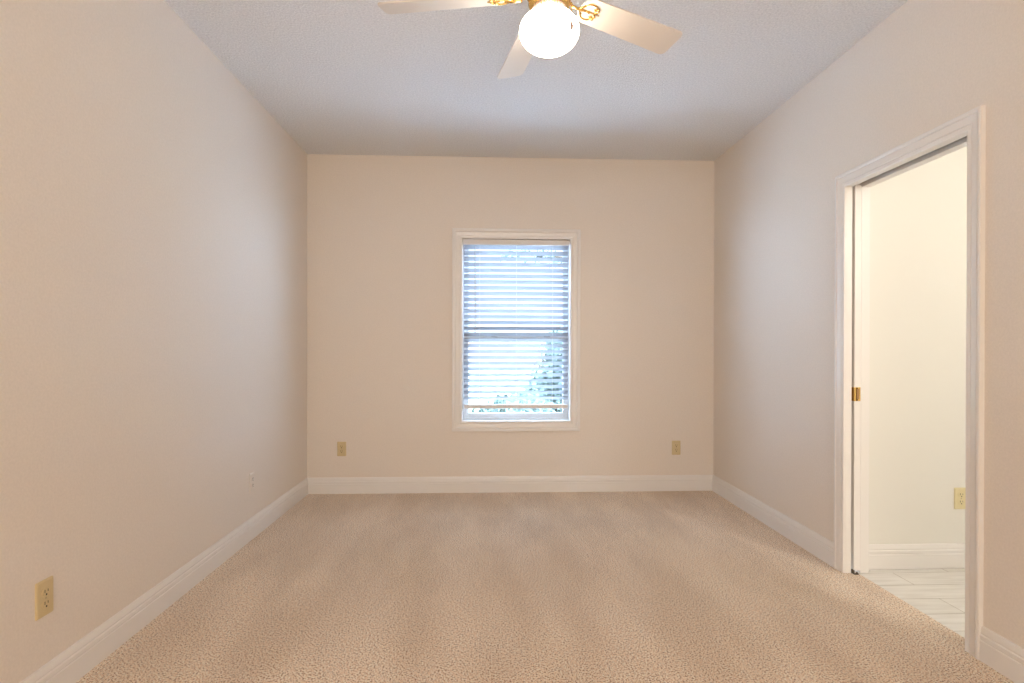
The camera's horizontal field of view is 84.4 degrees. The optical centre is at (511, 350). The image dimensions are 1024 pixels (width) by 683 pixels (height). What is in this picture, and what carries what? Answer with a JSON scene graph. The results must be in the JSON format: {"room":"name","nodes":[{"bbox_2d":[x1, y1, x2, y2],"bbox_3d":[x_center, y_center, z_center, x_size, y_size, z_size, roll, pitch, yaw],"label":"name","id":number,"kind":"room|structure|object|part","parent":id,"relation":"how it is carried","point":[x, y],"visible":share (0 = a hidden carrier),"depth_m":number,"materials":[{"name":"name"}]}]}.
{"room":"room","nodes":[
{"label":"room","id":0,"kind":"room"},
{"bbox_2d":[0,0,306,682],"bbox_3d":[-1.542,-0.199,0.518,0.120,2.740,8.406,0,0,-2],"label":"wall","id":1,"kind":"structure","parent":0,"point":[153,211],"depth_m":2.28,"materials":[{"name":"paint"}]},
{"bbox_2d":[35,576,52,620],"bbox_3d":[-1.537,0.815,1.860,0.009,0.120,0.074,0,0,-2],"label":"electrical outlet","id":2,"kind":"object","parent":1,"relation":"attached to","point":[44,588],"visible":1,"depth_m":1.85,"materials":[{"name":"beige plastic"}]},
{"bbox_2d":[42,598,50,608],"bbox_3d":[-1.534,0.835,1.861,0.003,0.028,0.034,0,0,-2],"label":"receptacle","id":3,"kind":"object","parent":2,"relation":"attached to","point":[46,602],"depth_m":1.86,"materials":[{"name":"brown plastic"}]},
{"bbox_2d":[42,587,50,596],"bbox_3d":[-1.534,0.795,1.860,0.003,0.028,0.034,0,0,-2],"label":"receptacle","id":4,"kind":"object","parent":2,"relation":"attached to","point":[46,591],"depth_m":1.86,"materials":[{"name":"brown plastic"}]},
{"bbox_2d":[20,478,307,682],"bbox_3d":[-1.477,1.106,0.504,0.016,0.130,8.126,0,0,-2],"label":"baseboard","id":5,"kind":"structure","parent":1,"relation":"attached to","point":[81,657],"depth_m":2.43,"materials":[{"name":"white paint"}]},
{"bbox_2d":[249,472,254,492],"bbox_3d":[-1.606,0.815,3.494,0.009,0.116,0.072,0,0,-2],"label":"electrical outlet","id":6,"kind":"object","parent":1,"relation":"attached to","point":[251,475],"visible":1,"depth_m":3.48,"materials":[{"name":"white plastic"}]},
{"bbox_2d":[307,154,713,477],"bbox_3d":[0.010,-0.208,4.690,3.336,2.740,0.120,0,0,-2],"label":"wall","id":7,"kind":"structure","parent":0,"point":[379,227],"depth_m":4.62,"materials":[{"name":"paint"}]},
{"bbox_2d":[337,442,345,455],"bbox_3d":[-1.378,0.798,4.570,0.072,0.116,0.009,0,0,-2],"label":"electrical outlet","id":8,"kind":"object","parent":7,"relation":"attached to","point":[341,446],"visible":1,"depth_m":4.57,"materials":[{"name":"beige plastic"}]},
{"bbox_2d":[308,475,712,493],"bbox_3d":[0.010,1.097,4.626,3.336,0.130,0.016,0,0,-2],"label":"baseboard","id":9,"kind":"structure","parent":7,"relation":"attached to","point":[605,483],"depth_m":4.62,"materials":[{"name":"white paint"}]},
{"bbox_2d":[452,228,580,430],"bbox_3d":[0.034,-0.166,4.680,1.049,1.654,0.138,0,0,-2],"label":"window","id":10,"kind":"structure","parent":7,"relation":"in","point":[569,419],"depth_m":4.63,"materials":[{"name":"white paint"}]},
{"bbox_3d":[0.032,-0.491,4.734,0.841,0.796,0.020,0,0,-2],"label":"sash","id":11,"kind":"part","parent":10,"relation":"part of","materials":[{"name":"grey plastic"}]},
{"bbox_3d":[0.032,0.214,4.714,0.841,0.694,0.020,0,0,-2],"label":"sash","id":12,"kind":"part","parent":10,"relation":"part of","materials":[{"name":"glass"}]},
{"bbox_2d":[463,239,569,408],"bbox_3d":[0.035,-0.215,4.667,0.877,1.390,0.064,0,0,-2],"label":"window blind","id":13,"kind":"object","parent":10,"relation":"attached to","point":[479,244],"visible":1,"depth_m":4.67,"materials":[{"name":"white plastic"}]},
{"bbox_3d":[0.033,0.464,4.675,0.861,0.032,0.052,0,0,-2],"label":"rail","id":14,"kind":"part","parent":13,"relation":"part of","materials":[{"name":"white plastic"}]},
{"bbox_3d":[0.035,-0.210,4.673,0.001,1.323,0.045,0,0,-2],"label":"ladder cord","id":15,"kind":"part","parent":13,"relation":"part of","materials":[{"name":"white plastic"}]},
{"bbox_3d":[0.335,-0.209,4.686,0.001,1.323,0.045,0,0,-2],"label":"ladder cord","id":16,"kind":"part","parent":13,"relation":"part of","materials":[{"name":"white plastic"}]},
{"bbox_2d":[672,441,679,454],"bbox_3d":[1.362,0.809,4.686,0.072,0.116,0.009,0,0,-2],"label":"electrical outlet","id":17,"kind":"object","parent":7,"relation":"attached to","point":[675,444],"visible":1,"depth_m":4.68,"materials":[{"name":"beige plastic"}]},
{"bbox_2d":[164,0,907,160],"bbox_3d":[0.132,-1.625,0.584,3.466,0.120,8.406,0,0,-2],"label":"ceiling","id":18,"kind":"structure","parent":0,"point":[340,77],"depth_m":3.18,"materials":[{"name":"white paint"}]},
{"bbox_2d":[378,0,681,78],"bbox_3d":[0.108,-1.321,2.055,1.199,0.497,1.211,0,0,-2],"label":"ceiling fan","id":19,"kind":"object","parent":18,"relation":"hanging from","point":[549,30],"visible":1,"depth_m":2.10,"materials":[{"name":"white wood"}]},
{"bbox_3d":[-0.246,-1.281,2.087,0.488,0.006,0.128,0,16,7],"label":"blade","id":20,"kind":"part","parent":19,"relation":"part of","materials":[{"name":"white wood"}]},
{"bbox_3d":[0.045,-1.281,2.411,0.128,0.006,0.488,-16,4,-13],"label":"blade","id":21,"kind":"part","parent":19,"relation":"part of","materials":[{"name":"white wood"}]},
{"bbox_3d":[0.134,-1.147,2.038,0.216,0.149,0.216,0,0,-2],"label":"globe","id":22,"kind":"part","parent":19,"relation":"part of","materials":[{"name":"white glass"}]},
{"bbox_3d":[0.464,-1.280,2.235,0.488,0.006,0.128,0,-15,-31],"label":"blade","id":23,"kind":"part","parent":19,"relation":"part of","materials":[{"name":"white wood"}]},
{"bbox_2d":[76,491,1013,682],"bbox_3d":[0.857,1.236,0.624,4.930,0.120,8.406,0,0,-2],"label":"floor","id":24,"kind":"structure","parent":0,"point":[628,586],"depth_m":2.59,"materials":[{"name":"carpet"}]},
{"bbox_2d":[713,0,1023,647],"bbox_3d":[1.910,-0.191,0.664,0.120,2.740,8.406,0,0,-2],"label":"wall","id":25,"kind":"structure","parent":0,"point":[928,64],"depth_m":3.07,"materials":[{"name":"paint"}]},
{"bbox_2d":[712,475,1023,682],"bbox_3d":[1.840,1.113,0.645,0.016,0.130,8.126,0,0,-2],"label":"baseboard","id":26,"kind":"structure","parent":25,"relation":"attached to","point":[1002,655],"depth_m":3.22,"materials":[{"name":"white paint"}]},
{"bbox_2d":[845,132,966,574],"bbox_3d":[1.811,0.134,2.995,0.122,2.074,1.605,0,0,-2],"label":"door frame","id":27,"kind":"structure","parent":25,"relation":"in","point":[857,194],"depth_m":2.97,"materials":[{"name":"white paint"}]},
{"bbox_3d":[1.809,0.230,2.988,0.034,0.072,0.052,0,0,-2],"label":"edge pull","id":28,"kind":"part","parent":27,"relation":"part of","materials":[{"name":"gold metal"}]},
{"bbox_2d":[833,105,985,659],"bbox_3d":[1.758,0.122,2.587,0.020,2.101,0.901,0,0,-2],"label":"trim","id":29,"kind":"structure","parent":25,"relation":"attached to","point":[973,122],"depth_m":2.19,"materials":[{"name":"white paint"}]},
{"bbox_2d":[869,543,964,569],"bbox_3d":[2.552,1.112,1.685,1.254,0.130,2.745,0,0,-2],"label":"baseboard","id":30,"kind":"structure","parent":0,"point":[938,555],"depth_m":3.03,"materials":[{"name":"white paint"}]},
{"bbox_2d":[869,146,966,543],"bbox_3d":[2.494,-0.198,3.103,1.254,2.740,0.100,0,0,-2],"label":"wall","id":31,"kind":"structure","parent":0,"point":[918,215],"depth_m":3.04,"materials":[{"name":"white paint"}]},
{"bbox_2d":[954,488,965,508],"bbox_3d":[2.422,0.799,3.048,0.072,0.116,0.009,0,0,-2],"label":"electrical outlet","id":32,"kind":"object","parent":31,"relation":"attached to","point":[959,493],"visible":0.86,"depth_m":3.05,"materials":[{"name":"beige plastic"}]},
{"bbox_2d":[958,500,964,504],"bbox_3d":[2.423,0.819,3.046,0.034,0.028,0.003,0,0,-2],"label":"receptacle","id":33,"kind":"object","parent":32,"relation":"attached to","point":[960,502],"depth_m":3.04,"materials":[{"name":"brown plastic"}]},
{"bbox_2d":[958,492,964,497],"bbox_3d":[2.423,0.780,3.045,0.034,0.028,0.003,0,0,-2],"label":"receptacle","id":34,"kind":"object","parent":32,"relation":"attached to","point":[960,494],"depth_m":3.04,"materials":[{"name":"brown plastic"}]},
{"label":"outside","id":35,"kind":"structure","parent":0,"visible":0},
{"bbox_2d":[469,371,559,412],"bbox_3d":[-0.104,1.460,26.024,30.000,0.110,28.000,0,0,-2],"label":"lawn","id":36,"kind":"structure","parent":35,"point":[470,383],"depth_m":23.98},
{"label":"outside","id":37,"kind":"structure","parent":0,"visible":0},
{"bbox_3d":[0.638,1.511,8.502,30.000,0.120,7.074,0,0,-2],"label":"patio","id":38,"kind":"object","parent":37,"visible":0},
{"bbox_2d":[469,389,555,412],"bbox_3d":[-0.114,1.020,8.412,1.708,0.875,0.857,0,0,-2],"label":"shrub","id":39,"kind":"object","parent":38,"relation":"on","point":[535,401],"visible":0.13,"depth_m":8.34,"materials":[{"name":"green plant"}]},
{"bbox_2d":[500,250,561,268],"bbox_3d":[1.773,-1.003,9.068,3.584,4.924,2.044,0,0,-22],"label":"tree","id":40,"kind":"object","parent":38,"relation":"on","point":[509,250],"visible":0.02,"depth_m":9.20,"materials":[{"name":"green plant"}]},
{"bbox_2d":[522,326,562,412],"bbox_3d":[0.879,0.498,10.248,1.546,1.900,1.063,0,0,-2],"label":"shrub","id":41,"kind":"object","parent":38,"relation":"on","point":[555,401],"visible":0.16,"depth_m":10.09,"materials":[{"name":"green plant"}]}
]}

